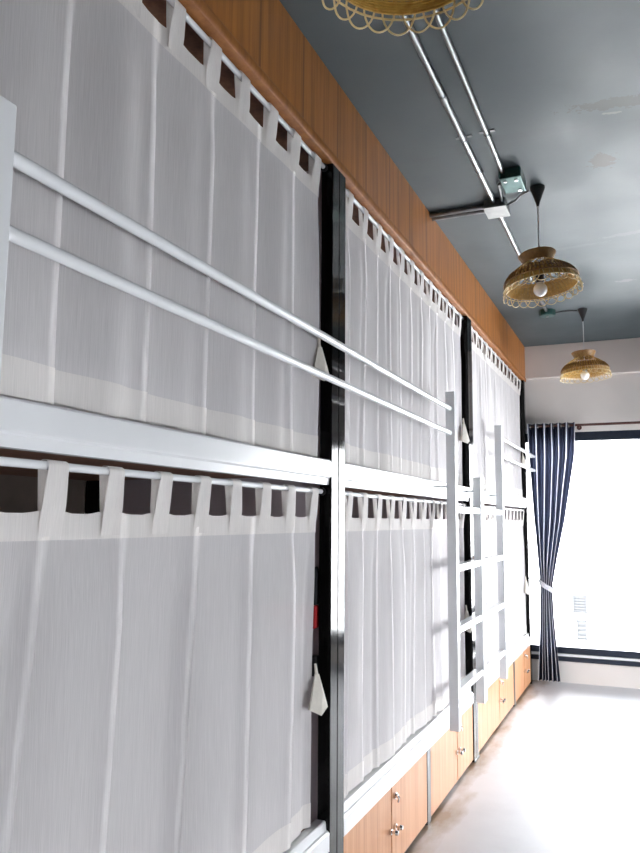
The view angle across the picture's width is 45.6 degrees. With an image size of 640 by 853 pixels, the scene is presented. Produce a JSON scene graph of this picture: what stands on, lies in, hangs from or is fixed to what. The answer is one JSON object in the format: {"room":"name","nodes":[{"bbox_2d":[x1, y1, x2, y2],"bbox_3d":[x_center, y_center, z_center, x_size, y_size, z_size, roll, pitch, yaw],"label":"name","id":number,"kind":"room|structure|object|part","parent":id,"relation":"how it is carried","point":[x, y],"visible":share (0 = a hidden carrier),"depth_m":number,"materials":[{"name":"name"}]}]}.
{"room":"dormitory","nodes":[
{"label":"dormitory","id":0,"kind":"room"},
{"bbox_2d":[279,0,639,346],"bbox_3d":[0.928,-1.410,2.327,4.600,0.120,10.250,-3,-8,23],"label":"ceiling","id":1,"kind":"structure","parent":0,"point":[557,82],"depth_m":3.15,"materials":[{"name":"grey paint"}]},
{"bbox_2d":[178,0,525,381],"bbox_3d":[0.506,-0.988,3.903,0.053,0.336,7.090,-3,-8,23],"label":"fascia","id":2,"kind":"object","parent":1,"relation":"attached to","point":[260,38],"visible":0.94,"depth_m":2.85,"materials":[{"name":"orange wood"}]},
{"bbox_2d":[322,0,483,35],"bbox_3d":[0.175,-1.170,1.563,0.379,0.552,0.380,-3,-8,23],"label":"rattan pendant lamp","id":3,"kind":"object","parent":1,"relation":"hanging from","point":[397,7],"visible":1,"depth_m":1.69,"materials":[{"name":"brown wicker"}]},
{"bbox_2d":[392,1,495,203],"bbox_3d":[-0.367,-1.509,0.975,0.069,0.030,6.342,-3,-8,23],"label":"conduit pipe","id":4,"kind":"object","parent":1,"relation":"attached to","point":[443,97],"visible":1,"depth_m":2.96,"materials":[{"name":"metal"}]},
{"bbox_2d":[429,205,483,217],"bbox_3d":[0.720,-1.130,3.993,0.295,0.024,0.025,-3,-8,23],"label":"conduit pipe","id":5,"kind":"object","parent":1,"relation":"attached to","point":[479,207],"visible":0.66,"depth_m":3.98,"materials":[{"name":"metal"}]},
{"bbox_2d":[432,210,484,220],"bbox_3d":[0.740,-1.124,4.039,0.295,0.024,0.025,-3,-8,23],"label":"conduit pipe","id":6,"kind":"object","parent":1,"relation":"attached to","point":[478,211],"visible":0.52,"depth_m":4.03,"materials":[{"name":"metal"}]},
{"bbox_2d":[432,9,504,173],"bbox_3d":[-0.338,-1.533,0.792,0.065,0.028,6.025,-3,-8,23],"label":"conduit pipe","id":7,"kind":"object","parent":1,"relation":"attached to","point":[438,18],"visible":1,"depth_m":2.85,"materials":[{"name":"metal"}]},
{"bbox_2d":[483,197,509,218],"bbox_3d":[0.913,-1.128,3.930,0.114,0.048,0.149,-3,-8,23],"label":"junction box","id":8,"kind":"object","parent":1,"relation":"attached to","point":[499,209],"visible":0.98,"depth_m":3.89,"materials":[{"name":"plastic"}]},
{"bbox_2d":[497,182,502,201],"bbox_3d":[0.882,-1.156,3.729,0.028,0.032,0.242,-1,-7,14],"label":"conduit pipe","id":9,"kind":"object","parent":1,"relation":"attached to","point":[499,183],"visible":0.84,"depth_m":3.75,"materials":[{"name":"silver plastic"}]},
{"bbox_2d":[499,166,525,193],"bbox_3d":[0.913,-1.163,3.604,0.100,0.056,0.175,-3,-8,23],"label":"junction box","id":10,"kind":"object","parent":1,"relation":"attached to","point":[512,180],"visible":0.97,"depth_m":3.55,"materials":[{"name":"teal metal"}]},
{"bbox_2d":[507,190,528,205],"bbox_3d":[0.999,-1.148,3.830,0.028,0.023,0.158,4,-8,-24],"label":"cable","id":11,"kind":"object","parent":1,"relation":"attached to","point":[525,192],"visible":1,"depth_m":3.83,"materials":[{"name":"plastic"}]},
{"bbox_2d":[499,217,547,311],"bbox_3d":[1.339,-1.011,4.925,0.069,0.030,2.035,-3,-8,23],"label":"conduit pipe","id":12,"kind":"object","parent":1,"relation":"attached to","point":[504,224],"visible":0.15,"depth_m":4.40,"materials":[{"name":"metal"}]},
{"bbox_2d":[503,184,583,307],"bbox_3d":[1.073,-0.895,3.692,0.376,0.564,0.379,-3,-8,23],"label":"rattan pendant lamp","id":13,"kind":"object","parent":1,"relation":"hanging from","point":[537,269],"visible":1,"depth_m":3.66,"materials":[{"name":"brown wicker"}]},
{"bbox_3d":[1.064,-0.910,3.701,0.006,0.345,0.006,-3,-8,23],"label":"cord","id":14,"kind":"part","parent":13,"relation":"part of","materials":[{"name":"plastic"}]},
{"bbox_3d":[1.063,-0.663,3.671,0.066,0.072,0.066,-3,-8,23],"label":"bulb","id":15,"kind":"part","parent":13,"relation":"part of","materials":[{"name":"white glass"}]},
{"bbox_2d":[539,308,555,317],"bbox_3d":[1.765,-0.876,5.911,0.115,0.052,0.115,7,-10,-44],"label":"junction box","id":16,"kind":"object","parent":1,"relation":"attached to","point":[550,313],"visible":0.97,"depth_m":5.88,"materials":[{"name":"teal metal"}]},
{"bbox_2d":[560,308,611,383],"bbox_3d":[2.025,-0.632,5.827,0.378,0.553,0.379,-3,-8,23],"label":"rattan pendant lamp","id":17,"kind":"object","parent":1,"relation":"hanging from","point":[584,368],"visible":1,"depth_m":5.77,"materials":[{"name":"brown wicker"}]},
{"bbox_3d":[2.020,-0.394,5.801,0.066,0.072,0.066,-3,-8,23],"label":"bulb","id":18,"kind":"part","parent":17,"relation":"part of","materials":[{"name":"white glass"}]},
{"bbox_2d":[405,680,639,852],"bbox_3d":[0.905,1.741,1.939,4.600,0.150,10.250,-3,-8,23],"label":"floor","id":19,"kind":"structure","parent":0,"point":[560,772],"depth_m":4.14,"materials":[{"name":"tile"}]},
{"bbox_2d":[0,0,338,852],"bbox_3d":[-0.874,0.252,1.851,1.091,2.760,2.245,-3,-8,23],"label":"bunk bed","id":20,"kind":"object","parent":19,"relation":"on","point":[28,429],"visible":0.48,"depth_m":2.54,"materials":[{"name":"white metal"}]},
{"bbox_2d":[0,95,16,381],"bbox_3d":[-0.820,0.237,0.485,0.092,1.713,1.440,-3,-8,23],"label":"ladder","id":21,"kind":"object","parent":20,"relation":"attached to","point":[8,110],"visible":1,"depth_m":1.19,"materials":[{"name":"white metal"}]},
{"bbox_2d":[9,150,452,434],"bbox_3d":[0.084,-0.204,2.595,0.025,0.151,3.018,-3,-8,23],"label":"guard rail","id":22,"kind":"object","parent":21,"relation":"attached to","point":[21,163],"visible":0.85,"depth_m":1.66,"materials":[{"name":"white metal"}]},
{"bbox_3d":[-1.364,0.115,2.080,0.023,2.400,2.115,-3,-8,23],"label":"panel","id":23,"kind":"part","parent":20,"relation":"part of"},
{"bbox_3d":[-0.894,0.427,3.033,0.065,2.700,0.065,-3,-8,23],"label":"post","id":24,"kind":"part","parent":20,"relation":"part of","materials":[{"name":"black metal"}]},
{"bbox_2d":[1,395,241,442],"bbox_3d":[-0.891,-0.026,1.893,0.970,0.160,2.075,-3,-8,23],"label":"mattress","id":25,"kind":"object","parent":20,"relation":"on","point":[1,395],"visible":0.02,"depth_m":1.44,"materials":[{"name":"white fabric"}]},
{"bbox_2d":[0,456,325,494],"bbox_3d":[-0.407,0.104,1.668,0.027,0.026,2.114,-3,-8,23],"label":"curtain rod","id":26,"kind":"object","parent":20,"relation":"attached to","point":[4,461],"visible":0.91,"depth_m":1.66,"materials":[{"name":"white paint"}]},
{"bbox_2d":[0,459,327,852],"bbox_3d":[-0.403,0.628,1.588,0.065,1.082,2.033,-3,-8,23],"label":"curtain","id":27,"kind":"object","parent":26,"relation":"hanging from","point":[158,694],"visible":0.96,"depth_m":1.73,"materials":[{"name":"fabric"}]},
{"bbox_3d":[-0.399,0.038,1.673,0.048,0.086,2.115,-3,-8,23],"label":"rail","id":28,"kind":"part","parent":20,"relation":"part of","materials":[{"name":"white paint"}]},
{"bbox_3d":[-0.424,0.238,2.856,0.943,2.360,0.020,-3,-8,23],"label":"panel","id":29,"kind":"part","parent":20,"relation":"part of","materials":[{"name":"white fabric"}]},
{"bbox_2d":[166,0,327,171],"bbox_3d":[-0.399,-1.062,1.811,0.027,0.026,2.114,-3,-8,23],"label":"curtain rod","id":30,"kind":"object","parent":20,"relation":"attached to","point":[189,20],"visible":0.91,"depth_m":2.20,"materials":[{"name":"white paint"}]},
{"bbox_2d":[0,0,328,456],"bbox_3d":[-0.392,-0.543,1.733,0.062,1.072,2.036,-3,-8,23],"label":"curtain","id":31,"kind":"object","parent":30,"relation":"hanging from","point":[111,100],"visible":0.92,"depth_m":1.78,"materials":[{"name":"fabric"}]},
{"bbox_2d":[321,163,327,171],"bbox_3d":[0.015,-0.942,2.768,0.027,0.026,0.016,-3,-8,23],"label":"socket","id":32,"kind":"object","parent":30,"relation":"attached to","point":[324,168],"depth_m":2.76,"materials":[{"name":"plastic"}]},
{"bbox_3d":[-0.408,1.219,1.527,0.048,0.097,2.115,-3,-8,23],"label":"rail","id":33,"kind":"part","parent":20,"relation":"part of","materials":[{"name":"white metal"}]},
{"bbox_2d":[312,654,318,676],"bbox_3d":[-0.037,0.812,2.590,0.065,0.070,0.028,-3,-8,23],"label":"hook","id":34,"kind":"object","parent":20,"relation":"attached to","point":[315,658],"visible":0.16,"depth_m":2.57,"materials":[{"name":"black plastic"}]},
{"bbox_2d":[313,567,318,628],"bbox_3d":[-0.108,0.543,2.651,0.222,0.316,0.034,-3,-8,23],"label":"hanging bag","id":35,"kind":"object","parent":20,"relation":"hanging from","point":[316,580],"visible":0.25,"depth_m":2.60,"materials":[{"name":"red fabric"}]},
{"bbox_3d":[0.030,0.385,2.639,0.045,2.700,0.065,-3,-8,23],"label":"post","id":36,"kind":"part","parent":20,"relation":"part of","materials":[{"name":"black metal"}]},
{"bbox_2d":[344,752,426,852],"bbox_3d":[0.023,1.637,3.185,0.650,0.318,1.078,-3,-8,23],"label":"locker","id":37,"kind":"object","parent":19,"relation":"on","point":[392,824],"visible":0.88,"depth_m":3.12,"materials":[{"name":"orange wood"}]},
{"bbox_3d":[0.172,1.593,2.829,0.022,0.315,0.536,-3,-8,23],"label":"door","id":38,"kind":"part","parent":37,"relation":"part of","materials":[{"name":"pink wood"}]},
{"bbox_3d":[0.299,1.625,3.054,0.038,0.023,0.045,-3,-8,23],"label":"knob","id":39,"kind":"part","parent":37,"relation":"part of","materials":[{"name":"silver metal"}]},
{"bbox_3d":[0.319,1.631,3.099,0.038,0.023,0.024,-3,-8,23],"label":"knob","id":40,"kind":"part","parent":37,"relation":"part of","materials":[{"name":"silver metal"}]},
{"bbox_3d":[0.387,1.656,3.326,0.022,0.315,0.530,-3,-8,23],"label":"door","id":41,"kind":"part","parent":37,"relation":"part of","materials":[{"name":"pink wood"}]},
{"bbox_2d":[301,165,477,852],"bbox_3d":[0.008,0.509,3.894,1.091,2.760,2.235,-3,-8,23],"label":"bunk bed","id":42,"kind":"object","parent":19,"relation":"on","point":[358,801],"visible":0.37,"depth_m":3.21,"materials":[{"name":"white metal"}]},
{"bbox_3d":[0.056,0.393,2.699,0.045,2.700,0.065,-3,-8,23],"label":"post","id":43,"kind":"part","parent":42,"relation":"part of","materials":[{"name":"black metal"}]},
{"bbox_2d":[346,189,463,319],"bbox_3d":[0.484,-0.805,3.854,0.027,0.026,2.104,-3,-8,23],"label":"curtain rod","id":44,"kind":"object","parent":42,"relation":"attached to","point":[355,201],"visible":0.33,"depth_m":3.57,"materials":[{"name":"white paint"}]},
{"bbox_2d":[345,189,469,485],"bbox_3d":[0.489,-0.286,3.773,0.062,1.072,2.041,-3,-8,23],"label":"curtain","id":45,"kind":"object","parent":44,"relation":"hanging from","point":[390,320],"visible":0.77,"depth_m":3.46,"materials":[{"name":"fabric"}]},
{"bbox_2d":[345,491,466,506],"bbox_3d":[0.475,0.361,3.711,0.027,0.026,2.104,-3,-8,23],"label":"curtain rod","id":46,"kind":"object","parent":42,"relation":"attached to","point":[374,496],"visible":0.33,"depth_m":3.39,"materials":[{"name":"white paint"}]},
{"bbox_2d":[344,491,472,798],"bbox_3d":[0.479,0.885,3.628,0.065,1.082,2.038,-3,-8,23],"label":"curtain","id":47,"kind":"object","parent":46,"relation":"hanging from","point":[396,641],"visible":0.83,"depth_m":3.26,"materials":[{"name":"fabric"}]},
{"bbox_3d":[0.457,0.495,4.894,0.943,2.360,0.020,-3,-8,23],"label":"panel","id":48,"kind":"part","parent":42,"relation":"part of","materials":[{"name":"white fabric"}]},
{"bbox_3d":[0.483,0.295,3.716,0.048,0.086,2.105,-3,-8,23],"label":"rail","id":49,"kind":"part","parent":42,"relation":"part of","materials":[{"name":"white paint"}]},
{"bbox_3d":[0.475,1.477,3.570,0.048,0.097,2.105,-3,-8,23],"label":"rail","id":50,"kind":"part","parent":42,"relation":"part of","materials":[{"name":"white metal"}]},
{"bbox_3d":[0.493,1.699,3.603,0.051,0.335,0.060,-3,-8,23],"label":"leg","id":51,"kind":"part","parent":42,"relation":"part of","materials":[{"name":"grey metal"}]},
{"bbox_3d":[0.910,0.642,4.677,0.045,2.700,0.065,-3,-8,23],"label":"post","id":52,"kind":"part","parent":42,"relation":"part of","materials":[{"name":"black metal"}]},
{"bbox_2d":[439,391,507,731],"bbox_3d":[0.937,0.750,4.551,0.092,1.713,1.440,-3,-8,23],"label":"ladder","id":53,"kind":"object","parent":42,"relation":"attached to","point":[457,687],"visible":1,"depth_m":4.38,"materials":[{"name":"white metal"}]},
{"bbox_2d":[430,705,472,815],"bbox_3d":[0.450,1.762,4.173,0.650,0.318,0.953,-3,-8,23],"label":"locker","id":54,"kind":"object","parent":19,"relation":"on","point":[452,753],"visible":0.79,"depth_m":3.98,"materials":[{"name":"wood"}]},
{"bbox_3d":[0.625,1.726,3.879,0.022,0.315,0.547,-3,-8,23],"label":"door","id":55,"kind":"part","parent":54,"relation":"part of","materials":[{"name":"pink wood"}]},
{"bbox_3d":[0.816,1.781,4.319,0.022,0.315,0.394,-3,-8,23],"label":"door","id":56,"kind":"part","parent":54,"relation":"part of","materials":[{"name":"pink wood"}]},
{"bbox_2d":[447,313,532,758],"bbox_3d":[0.920,0.776,6.005,1.091,2.760,2.395,-3,-8,23],"label":"bunk bed","id":57,"kind":"object","parent":19,"relation":"on","point":[517,648],"visible":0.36,"depth_m":6.43,"materials":[{"name":"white metal"}]},
{"bbox_3d":[0.936,0.650,4.737,0.045,2.700,0.065,-3,-8,23],"label":"post","id":58,"kind":"part","parent":57,"relation":"part of","materials":[{"name":"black metal"}]},
{"bbox_2d":[472,329,521,382],"bbox_3d":[1.396,-0.539,5.965,0.027,0.026,2.264,-3,-8,23],"label":"curtain rod","id":59,"kind":"object","parent":57,"relation":"attached to","point":[473,330],"visible":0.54,"depth_m":5.88,"materials":[{"name":"white paint"}]},
{"bbox_2d":[471,326,526,497],"bbox_3d":[1.388,-0.019,5.892,0.059,1.072,2.205,-3,-8,24],"label":"curtain","id":60,"kind":"object","parent":59,"relation":"hanging from","point":[496,400],"visible":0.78,"depth_m":5.68,"materials":[{"name":"fabric"}]},
{"bbox_3d":[1.400,0.770,7.078,0.943,2.360,0.020,-3,-8,23],"label":"panel","id":61,"kind":"part","parent":57,"relation":"part of","materials":[{"name":"white fabric"}]},
{"bbox_2d":[484,506,524,511],"bbox_3d":[1.387,0.628,5.822,0.027,0.026,2.264,-3,-8,23],"label":"curtain rod","id":62,"kind":"object","parent":57,"relation":"attached to","point":[488,507],"visible":0.39,"depth_m":6.07,"materials":[{"name":"white paint"}]},
{"bbox_2d":[484,505,529,657],"bbox_3d":[1.392,1.151,5.741,0.063,1.082,2.202,-3,-8,23],"label":"curtain","id":63,"kind":"object","parent":62,"relation":"hanging from","point":[517,587],"visible":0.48,"depth_m":6.00,"materials":[{"name":"fabric"}]},
{"bbox_3d":[1.395,0.562,5.827,0.048,0.086,2.265,-3,-8,23],"label":"rail","id":64,"kind":"part","parent":57,"relation":"part of","materials":[{"name":"white paint"}]},
{"bbox_3d":[1.387,1.743,5.681,0.048,0.097,2.265,-3,-8,23],"label":"rail","id":65,"kind":"part","parent":57,"relation":"part of","materials":[{"name":"white metal"}]},
{"bbox_3d":[1.484,1.988,5.896,0.051,0.335,0.060,-3,-8,23],"label":"leg","id":66,"kind":"part","parent":57,"relation":"part of","materials":[{"name":"grey metal"}]},
{"bbox_2d":[503,437,535,472],"bbox_3d":[1.569,0.238,6.103,0.081,0.170,1.772,-3,-8,23],"label":"guard rail","id":67,"kind":"object","parent":57,"relation":"attached to","point":[530,469],"visible":1,"depth_m":6.07,"materials":[{"name":"white metal"}]},
{"bbox_3d":[1.854,0.918,6.861,0.045,2.700,0.065,-3,-8,23],"label":"post","id":68,"kind":"part","parent":57,"relation":"part of","materials":[{"name":"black metal"}]},
{"bbox_2d":[478,663,513,750],"bbox_3d":[0.959,1.911,5.351,0.650,0.318,1.358,-3,-8,23],"label":"locker","id":69,"kind":"object","parent":19,"relation":"on","point":[500,695],"visible":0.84,"depth_m":5.15,"materials":[{"name":"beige wood"}]},
{"bbox_3d":[1.093,1.862,4.961,0.022,0.315,0.741,-3,-8,23],"label":"door","id":70,"kind":"part","parent":69,"relation":"part of","materials":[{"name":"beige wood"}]},
{"bbox_3d":[1.363,1.941,5.585,0.022,0.315,0.605,-3,-8,23],"label":"door","id":71,"kind":"part","parent":69,"relation":"part of","materials":[{"name":"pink wood"}]},
{"bbox_2d":[515,645,530,700],"bbox_3d":[1.417,2.045,6.412,0.650,0.318,0.833,-3,-8,23],"label":"locker","id":72,"kind":"object","parent":19,"relation":"on","point":[522,663],"visible":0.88,"depth_m":6.27,"materials":[{"name":"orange wood"}]},
{"bbox_3d":[1.601,2.011,6.138,0.022,0.315,0.470,-3,-8,23],"label":"door","id":73,"kind":"part","parent":72,"relation":"part of","materials":[{"name":"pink wood"}]},
{"bbox_3d":[1.768,2.059,6.523,0.022,0.315,0.351,-3,-8,23],"label":"door","id":74,"kind":"part","parent":72,"relation":"part of","materials":[{"name":"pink wood"}]},
{"bbox_2d":[515,373,639,688],"bbox_3d":[2.893,0.735,6.707,4.200,3.040,0.180,-3,-8,23],"label":"wall","id":75,"kind":"structure","parent":0,"point":[616,398],"depth_m":6.86,"materials":[{"name":"white paint"}]},
{"bbox_2d":[509,338,639,380],"bbox_3d":[2.855,-0.636,6.764,4.200,0.305,0.060,-3,-8,23],"label":"beam","id":76,"kind":"structure","parent":75,"relation":"attached to","point":[622,356],"depth_m":6.96,"materials":[{"name":"beige paint"}]},
{"bbox_2d":[526,430,639,666],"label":"window","id":77,"kind":"structure","parent":75,"relation":"in","point":[569,654],"depth_m":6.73,"materials":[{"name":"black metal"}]},
{"bbox_3d":[3.258,1.947,6.338,2.920,0.056,0.045,-3,-8,23],"label":"rail","id":78,"kind":"part","parent":77,"relation":"part of","materials":[{"name":"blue metal"}]},
{"bbox_2d":[529,421,639,429],"bbox_3d":[3.295,-0.040,6.467,2.968,0.046,0.116,-3,-8,23],"label":"curtain rod","id":79,"kind":"object","parent":75,"relation":"attached to","point":[579,427],"visible":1,"depth_m":6.78,"materials":[{"name":"black metal"}]},
{"bbox_2d":[527,422,574,682],"bbox_3d":[2.096,1.101,6.786,0.416,2.278,0.081,-3,-8,23],"label":"window curtain","id":80,"kind":"object","parent":79,"relation":"hanging from","point":[553,448],"visible":0.98,"depth_m":6.83,"materials":[{"name":"blue fabric"}]},
{"bbox_2d":[530,578,554,593],"bbox_3d":[1.933,1.417,6.832,0.341,0.149,0.135,-4,-8,34],"label":"tieback","id":81,"kind":"object","parent":80,"relation":"attached to","point":[545,586],"visible":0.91,"depth_m":6.72,"materials":[{"name":"fabric"}]}
]}

